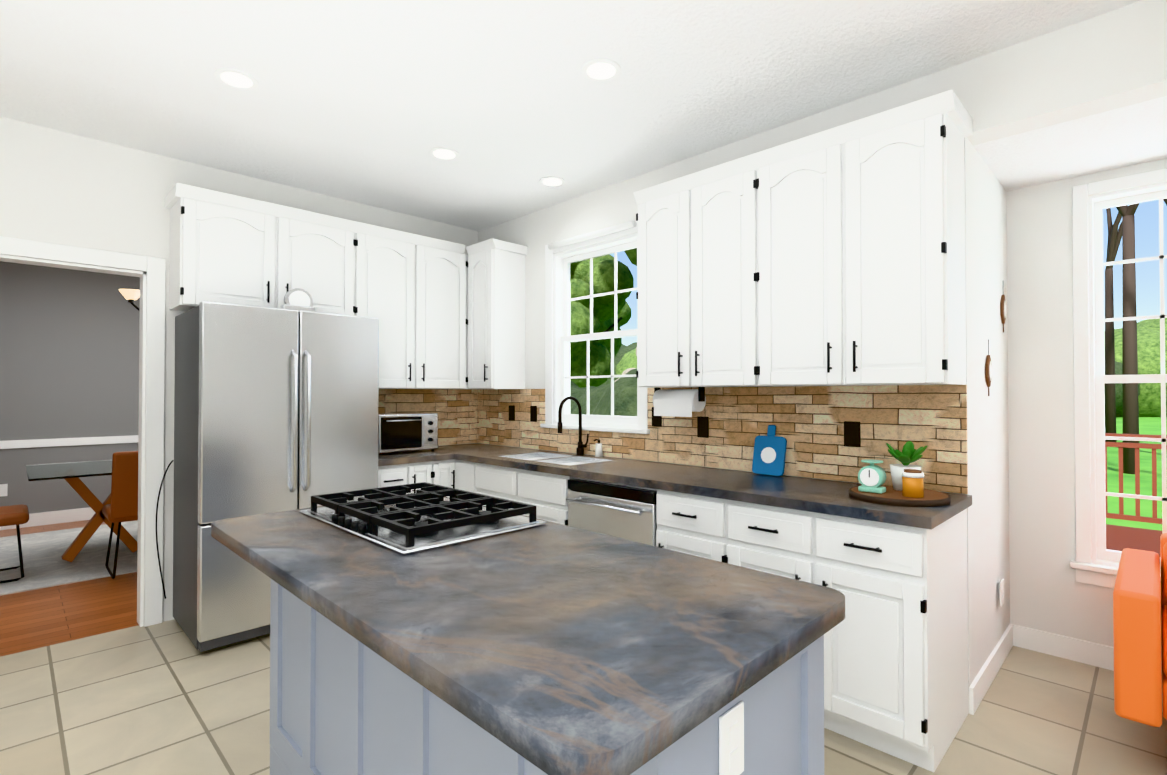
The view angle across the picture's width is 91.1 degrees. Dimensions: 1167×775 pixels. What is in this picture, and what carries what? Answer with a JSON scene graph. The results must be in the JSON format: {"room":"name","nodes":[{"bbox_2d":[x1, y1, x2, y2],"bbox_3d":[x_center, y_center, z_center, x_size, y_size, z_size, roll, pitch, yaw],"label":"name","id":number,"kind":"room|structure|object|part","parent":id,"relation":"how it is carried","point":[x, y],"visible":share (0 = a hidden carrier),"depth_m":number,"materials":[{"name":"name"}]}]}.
{"room":"kitchen","nodes":[
{"label":"kitchen","id":0,"kind":"room"},
{"bbox_2d":[0,261,139,513],"bbox_3d":[-3.015,0.000,3.019,0.004,2.750,5.300,-1,-1,45],"label":"wall","id":1,"kind":"structure","parent":0,"point":[69,353],"depth_m":3.15,"materials":[{"name":"grey paint"}]},
{"bbox_2d":[0,484,7,496],"bbox_3d":[-5.743,1.016,5.659,0.006,0.120,0.075,-1,-1,45],"label":"outlet","id":2,"kind":"object","parent":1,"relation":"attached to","point":[3,489],"visible":1,"depth_m":5.66,"materials":[{"name":"white plastic"}]},
{"bbox_2d":[0,435,137,529],"bbox_3d":[-5.701,0.966,5.692,0.020,0.880,5.100,-1,-1,45],"label":"wall trim","id":3,"kind":"structure","parent":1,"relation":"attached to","point":[57,517],"depth_m":5.94,"materials":[{"name":"white wood"}]},
{"bbox_2d":[165,183,344,314],"bbox_3d":[-2.001,-0.790,3.641,0.318,0.664,0.980,-1,-1,45],"label":"upper cabinet","id":4,"kind":"object","parent":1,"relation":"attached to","point":[225,248],"depth_m":3.42,"materials":[{"name":"white wood"}]},
{"bbox_2d":[345,219,464,388],"bbox_3d":[-1.337,-0.553,4.253,0.389,1.124,0.972,-1,-1,45],"label":"upper cabinet","id":5,"kind":"object","parent":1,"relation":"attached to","point":[414,284],"depth_m":4.16,"materials":[{"name":"white wood"}]},
{"bbox_2d":[0,117,477,621],"bbox_3d":[-3.024,-0.001,2.922,0.120,2.750,6.150,-1,-1,45],"label":"wall","id":6,"kind":"structure","parent":0,"point":[60,187],"depth_m":3.26,"materials":[{"name":"white paint"}]},
{"bbox_2d":[0,236,165,626],"bbox_3d":[-3.049,0.304,2.893,0.156,2.140,1.500,-1,-1,45],"label":"door frame","id":7,"kind":"structure","parent":6,"relation":"attached to","point":[151,431],"depth_m":3.32,"materials":[{"name":"white wood"}]},
{"bbox_2d":[378,389,477,445],"bbox_3d":[-1.349,0.242,4.497,0.017,0.458,1.170,-1,-1,45],"label":"backsplash","id":8,"kind":"structure","parent":6,"relation":"attached to","point":[456,409],"depth_m":4.70,"materials":[{"name":"beige brick"}]},
{"bbox_2d":[0,0,1141,230],"bbox_3d":[-0.902,-1.440,0.818,6.120,0.080,6.150,-1,-1,45],"label":"ceiling","id":9,"kind":"structure","parent":0,"point":[370,102],"depth_m":2.55,"materials":[{"name":"white paint"}]},
{"bbox_2d":[214,68,258,89],"bbox_3d":[-1.550,-1.376,2.560,0.169,0.007,0.169,-1,-1,39],"label":"recessed light","id":10,"kind":"object","parent":9,"relation":"in","point":[234,78],"depth_m":2.55,"materials":[{"name":"white plastic"}]},
{"bbox_2d":[429,147,458,159],"bbox_3d":[-0.815,-1.367,3.352,0.169,0.007,0.169,-1,-1,39],"label":"recessed light","id":11,"kind":"object","parent":9,"relation":"in","point":[443,153],"depth_m":3.34,"materials":[{"name":"white plastic"}]},
{"bbox_2d":[539,176,564,186],"bbox_3d":[-0.207,-1.362,3.790,0.169,0.007,0.169,-1,-1,39],"label":"recessed light","id":12,"kind":"object","parent":9,"relation":"in","point":[552,181],"depth_m":3.78,"materials":[{"name":"white plastic"}]},
{"bbox_2d":[582,58,620,81],"bbox_3d":[0.077,-1.377,2.489,0.169,0.007,0.169,-1,-1,39],"label":"recessed light","id":13,"kind":"object","parent":9,"relation":"in","point":[601,70],"depth_m":2.48,"materials":[{"name":"white plastic"}]},
{"bbox_2d":[0,520,1166,774],"bbox_3d":[-1.967,1.399,2.415,9.930,0.060,6.950,-1,-1,45],"label":"floor","id":14,"kind":"structure","parent":0,"point":[166,698],"depth_m":2.44,"materials":[{"name":"tile"}]},
{"bbox_2d":[0,520,137,595],"bbox_3d":[-4.008,1.394,5.197,2.150,0.010,3.100,-1,-1,45],"label":"dining rug","id":15,"kind":"object","parent":14,"relation":"on","point":[45,565],"visible":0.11,"depth_m":4.61,"materials":[{"name":"white fabric"}]},
{"bbox_2d":[0,504,28,582],"bbox_3d":[-4.325,0.916,4.071,0.460,0.918,0.548,-1,-1,45],"label":"chair","id":16,"kind":"object","parent":15,"relation":"on","point":[16,515],"visible":1,"depth_m":4.09,"materials":[{"name":"brown leather"}]},
{"bbox_2d":[25,460,137,561],"bbox_3d":[-3.523,1.016,5.084,1.100,0.733,2.040,-1,-1,45],"label":"dining table","id":17,"kind":"object","parent":15,"relation":"on","point":[70,473],"visible":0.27,"depth_m":4.57,"materials":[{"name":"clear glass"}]},
{"bbox_2d":[102,451,137,578],"bbox_3d":[-3.343,0.919,4.369,0.548,0.918,0.460,-1,-1,45],"label":"chair","id":18,"kind":"object","parent":15,"relation":"on","point":[122,507],"visible":0.46,"depth_m":4.12,"materials":[{"name":"brown leather"}]},
{"bbox_2d":[173,288,378,651],"bbox_3d":[-1.828,0.400,3.452,0.756,1.961,0.938,-1,-1,45],"label":"refrigerator","id":19,"kind":"object","parent":14,"relation":"on","point":[275,409],"depth_m":3.12,"materials":[{"name":"silver metal"}]},
{"bbox_2d":[156,460,172,598],"bbox_3d":[-2.425,0.828,3.314,0.068,0.804,0.092,-1,-1,45],"label":"cord","id":20,"kind":"object","parent":19,"relation":"attached to","point":[156,529],"visible":1,"depth_m":3.29,"materials":[{"name":"black plastic"}]},
{"bbox_3d":[-1.677,-0.502,3.370,0.060,0.160,0.180,-1,-1,45],"label":"clock on top of the fridge","id":21,"kind":"part","parent":19,"relation":"part of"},
{"bbox_2d":[378,449,453,497],"bbox_3d":[-1.342,0.927,4.039,0.660,0.920,0.570,-1,-1,45],"label":"base cabinet","id":22,"kind":"object","parent":14,"relation":"on","point":[435,467],"depth_m":3.88,"materials":[{"name":"white wood"}]},
{"bbox_2d":[378,412,437,454],"bbox_3d":[-1.339,0.328,4.168,0.377,0.279,0.460,-1,-1,45],"label":"toaster oven","id":23,"kind":"object","parent":22,"relation":"on","point":[407,431],"visible":0.88,"depth_m":4.04,"materials":[{"name":"silver metal"}]},
{"bbox_2d":[270,581,823,774],"bbox_3d":[-0.294,0.920,1.604,1.698,0.879,0.568,-1,-1,45],"label":"kitchen island","id":24,"kind":"object","parent":14,"relation":"on","point":[336,708],"depth_m":1.35,"materials":[{"name":"grey wood"}]},
{"bbox_2d":[211,497,844,774],"bbox_3d":[-0.337,0.459,1.553,1.770,0.040,0.800,-1,-1,45],"label":"island countertop","id":25,"kind":"structure","parent":24,"relation":"on","point":[577,651],"depth_m":1.06,"materials":[{"name":"grey stone"}]},
{"bbox_2d":[299,482,546,554],"bbox_3d":[-0.559,0.412,1.931,0.760,0.060,0.500,-1,-1,45],"label":"cooktop","id":26,"kind":"object","parent":25,"relation":"in","point":[427,516],"visible":1,"depth_m":1.79,"materials":[{"name":"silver metal"}]},
{"bbox_2d":[566,478,656,545],"bbox_3d":[0.315,0.949,3.211,0.614,0.858,0.646,-1,-1,45],"label":"dishwasher","id":27,"kind":"object","parent":14,"relation":"on","point":[624,512],"visible":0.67,"depth_m":2.99,"materials":[{"name":"silver metal"}]},
{"bbox_2d":[438,396,971,771],"bbox_3d":[0.128,0.718,3.434,3.597,1.324,0.651,-1,-1,45],"label":"base cabinet","id":28,"kind":"object","parent":14,"relation":"on","point":[896,662],"depth_m":2.22,"materials":[{"name":"white wood"}]},
{"bbox_2d":[594,439,602,456],"bbox_3d":[0.096,0.404,3.832,0.052,0.120,0.073,-1,-1,45],"label":"soap dispenser","id":29,"kind":"object","parent":28,"relation":"on","point":[598,450],"visible":0.98,"depth_m":3.82,"materials":[{"name":"white"}]},
{"bbox_2d":[752,425,786,475],"bbox_3d":[0.969,0.324,2.980,0.170,0.256,0.068,-1,-1,45],"label":"cutting board","id":30,"kind":"object","parent":28,"relation":"on","point":[769,454],"visible":1,"depth_m":2.97,"materials":[{"name":"blue"}]},
{"bbox_2d":[849,485,949,506],"bbox_3d":[1.268,0.434,2.310,0.356,0.024,0.356,-1,-1,45],"label":"tray","id":31,"kind":"object","parent":28,"relation":"on","point":[892,496],"visible":0.83,"depth_m":2.19,"materials":[{"name":"brown wood"}]},
{"bbox_2d":[858,459,885,493],"bbox_3d":[1.166,0.358,2.314,0.090,0.126,0.079,-1,-1,45],"label":"kitchen scale","id":32,"kind":"object","parent":31,"relation":"on","point":[872,477],"visible":0.98,"depth_m":2.29,"materials":[{"name":"green metal"}]},
{"bbox_2d":[886,441,926,490],"bbox_3d":[1.335,0.320,2.361,0.148,0.204,0.206,-1,-1,45],"label":"potted plant","id":33,"kind":"object","parent":31,"relation":"on","point":[907,455],"visible":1,"depth_m":2.33,"materials":[{"name":"green plant"}]},
{"bbox_2d":[902,469,923,497],"bbox_3d":[1.275,0.370,2.219,0.075,0.100,0.075,-1,-1,45],"label":"candle jar","id":34,"kind":"object","parent":31,"relation":"on","point":[913,483],"visible":1,"depth_m":2.19,"materials":[{"name":"orange"}]},
{"bbox_2d":[1113,533,1166,726],"bbox_3d":[2.453,0.994,2.010,0.840,0.740,0.800,-1,-1,45],"label":"lounge chair","id":35,"kind":"object","parent":14,"relation":"on","point":[1140,630],"visible":1,"depth_m":2.00,"materials":[{"name":"orange leather"}]},
{"bbox_2d":[478,63,976,713],"bbox_3d":[0.405,0.009,3.736,3.580,2.750,0.150,-1,-1,45],"label":"wall","id":36,"kind":"structure","parent":0,"point":[604,207],"depth_m":3.25,"materials":[{"name":"white paint"}]},
{"bbox_2d":[465,238,526,388],"bbox_3d":[-0.717,-0.546,4.479,0.348,1.115,0.388,-1,-1,45],"label":"upper cabinet","id":37,"kind":"object","parent":36,"relation":"attached to","point":[494,268],"depth_m":4.38,"materials":[{"name":"white wood"}]},
{"bbox_2d":[540,220,649,433],"bbox_3d":[0.104,-0.388,4.006,1.020,1.370,0.200,-1,-1,45],"label":"window","id":38,"kind":"structure","parent":36,"relation":"in","point":[563,339],"depth_m":4.15,"materials":[{"name":"white wood"}]},
{"bbox_2d":[548,220,635,249],"bbox_3d":[0.037,-1.044,3.946,0.810,0.044,0.044,-1,-1,45],"label":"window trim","id":39,"kind":"structure","parent":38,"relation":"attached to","point":[600,232],"depth_m":3.89,"materials":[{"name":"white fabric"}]},
{"bbox_2d":[634,148,772,387],"bbox_3d":[0.705,-0.562,3.108,0.822,1.115,0.318,-1,-1,45],"label":"upper cabinet","id":40,"kind":"object","parent":36,"relation":"attached to","point":[704,295],"depth_m":2.95,"materials":[{"name":"white wood"}]},
{"bbox_2d":[653,387,705,416],"bbox_3d":[0.543,0.081,3.265,0.320,0.164,0.125,-1,-1,45],"label":"paper towel","id":41,"kind":"object","parent":40,"relation":"hanging from","point":[681,402],"visible":1,"depth_m":3.20,"materials":[{"name":"white paper"}]},
{"bbox_2d":[478,385,967,493],"bbox_3d":[0.346,0.232,3.673,3.579,0.458,0.017,-1,-1,45],"label":"backsplash","id":42,"kind":"structure","parent":36,"relation":"attached to","point":[807,422],"depth_m":2.92,"materials":[{"name":"beige brick"}]},
{"bbox_2d":[509,405,514,420],"bbox_3d":[-0.573,0.203,4.573,0.075,0.120,0.008,-1,-1,45],"label":"electrical outlet","id":43,"kind":"object","parent":42,"relation":"attached to","point":[512,412],"visible":1,"depth_m":4.56,"materials":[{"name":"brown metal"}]},
{"bbox_2d":[530,406,536,421],"bbox_3d":[-0.382,0.201,4.382,0.075,0.120,0.008,-1,-1,45],"label":"electrical outlet","id":44,"kind":"object","parent":42,"relation":"attached to","point":[533,413],"visible":1,"depth_m":4.38,"materials":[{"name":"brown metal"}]},
{"bbox_2d":[652,407,661,426],"bbox_3d":[0.453,0.181,3.548,0.075,0.120,0.008,-1,-1,45],"label":"electrical outlet","id":45,"kind":"object","parent":42,"relation":"attached to","point":[657,421],"visible":0.71,"depth_m":3.54,"materials":[{"name":"brown plastic"}]},
{"bbox_2d":[697,417,708,437],"bbox_3d":[0.690,0.229,3.311,0.075,0.120,0.008,-1,-1,45],"label":"electrical outlet","id":46,"kind":"object","parent":42,"relation":"attached to","point":[703,427],"visible":1,"depth_m":3.31,"materials":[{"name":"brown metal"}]},
{"bbox_2d":[844,421,859,446],"bbox_3d":[1.277,0.222,2.724,0.075,0.120,0.008,-1,-1,45],"label":"electrical outlet","id":47,"kind":"object","parent":42,"relation":"attached to","point":[851,434],"visible":1,"depth_m":2.72,"materials":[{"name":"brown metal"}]},
{"bbox_2d":[773,91,968,386],"bbox_3d":[1.198,-0.567,2.615,0.859,1.115,0.318,-1,-1,45],"label":"upper cabinet","id":48,"kind":"object","parent":36,"relation":"attached to","point":[835,256],"depth_m":2.39,"materials":[{"name":"white wood"}]},
{"bbox_2d":[973,146,1009,674],"bbox_3d":[2.007,0.154,2.911,0.150,2.440,0.950,-1,-1,45],"label":"wall","id":49,"kind":"structure","parent":0,"point":[991,411],"depth_m":2.76,"materials":[{"name":"white paint"}]},
{"bbox_2d":[985,339,991,395],"bbox_3d":[1.908,-0.093,2.695,0.015,0.270,0.080,-1,-1,45],"label":"wall decor","id":50,"kind":"object","parent":49,"relation":"attached to","point":[988,370],"visible":0.96,"depth_m":2.68,"materials":[{"name":"brown wood"}]},
{"bbox_2d":[969,623,1014,714],"bbox_3d":[1.952,1.317,2.726,0.014,0.110,0.930,-1,-1,45],"label":"baseboard","id":51,"kind":"structure","parent":49,"relation":"attached to","point":[982,682],"depth_m":2.65,"materials":[{"name":"white wood"}]},
{"bbox_2d":[1000,579,1003,605],"bbox_3d":[2.070,1.013,2.831,0.008,0.120,0.075,-1,-1,45],"label":"outlet","id":52,"kind":"object","parent":49,"relation":"attached to","point":[1002,592],"visible":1,"depth_m":2.82,"materials":[{"name":"white plastic"}]},
{"bbox_2d":[1000,295,1005,331],"bbox_3d":[2.176,-0.420,2.967,0.015,0.270,0.080,-1,-1,45],"label":"wall decor","id":53,"kind":"object","parent":49,"relation":"attached to","point":[1003,309],"visible":0.98,"depth_m":2.95,"materials":[{"name":"brown wood"}]},
{"bbox_2d":[964,0,1166,145],"bbox_3d":[2.527,-1.236,1.629,2.420,0.310,0.150,-1,-1,45],"label":"header beam","id":54,"kind":"structure","parent":0,"point":[1112,60],"depth_m":2.20,"materials":[{"name":"white paint"}]},
{"bbox_2d":[974,96,1166,190],"bbox_3d":[2.863,-1.116,2.070,2.570,0.080,0.950,-1,-1,45],"label":"ceiling","id":55,"kind":"structure","parent":0,"point":[1130,135],"depth_m":2.55,"materials":[{"name":"white paint"}]},
{"bbox_2d":[1006,158,1166,657],"bbox_3d":[3.199,0.147,2.286,2.420,2.440,0.150,-1,-1,45],"label":"wall","id":56,"kind":"structure","parent":0,"point":[1049,593],"depth_m":2.98,"materials":[{"name":"white paint"}]},
{"bbox_2d":[1015,625,1161,670],"bbox_3d":[3.141,1.311,2.214,2.420,0.110,0.014,-1,-1,45],"label":"baseboard","id":57,"kind":"structure","parent":56,"relation":"attached to","point":[1081,651],"depth_m":2.90,"materials":[{"name":"white wood"}]},
{"bbox_2d":[1070,168,1166,587],"bbox_3d":[2.888,-0.025,2.563,1.088,1.990,0.200,-1,-1,45],"label":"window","id":58,"kind":"structure","parent":56,"relation":"in","point":[1096,562],"depth_m":2.85,"materials":[{"name":"white wood"}]},
{"bbox_3d":[-4.396,-1.399,4.415,3.910,0.080,5.300,-1,-1,45],"label":"ceiling","id":59,"kind":"structure","parent":0,"visible":0},
{"bbox_2d":[119,289,139,310],"bbox_3d":[-3.550,-0.962,5.080,0.930,0.777,0.893,-1,-1,45],"label":"dining chandelier","id":60,"kind":"object","parent":59,"relation":"hanging from","point":[131,295],"visible":0.02,"depth_m":4.79,"materials":[{"name":"black"}]},
{"label":"outside","id":61,"kind":"structure","parent":0,"visible":0},
{"bbox_2d":[1106,416,1166,530],"bbox_3d":[48.992,2.620,54.859,180.000,0.100,138.800,-1,-1,45],"label":"lawn","id":62,"kind":"structure","parent":61,"point":[1149,425],"depth_m":12.87,"materials":[{"name":"green plant"}]},
{"bbox_2d":[570,248,636,415],"bbox_3d":[1.776,-2.867,21.330,19.468,11.327,19.007,-1,-1,45],"label":"leafy trees","id":63,"kind":"object","parent":62,"relation":"on","point":[625,396],"visible":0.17,"depth_m":18.72,"materials":[{"name":"green plant"}]},
{"bbox_2d":[602,318,1166,416],"bbox_3d":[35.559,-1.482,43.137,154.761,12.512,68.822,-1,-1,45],"label":"tree","id":64,"kind":"object","parent":62,"relation":"on","point":[1148,352],"visible":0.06,"depth_m":48.17,"materials":[{"name":"green plant"}]},
{"bbox_2d":[1105,433,1166,555],"bbox_3d":[5.178,1.221,3.533,5.400,1.520,4.390,-1,-1,45],"label":"deck","id":65,"kind":"object","parent":62,"relation":"on","point":[1119,538],"visible":0.21,"depth_m":5.87,"materials":[{"name":"brown wood"}]},
{"bbox_2d":[1105,198,1166,473],"bbox_3d":[18.471,-5.630,15.987,13.280,15.508,21.637,-1,-1,45],"label":"bare trees","id":66,"kind":"object","parent":62,"relation":"on","point":[1125,232],"visible":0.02,"depth_m":14.01,"materials":[{"name":"brown plant"}]}
]}

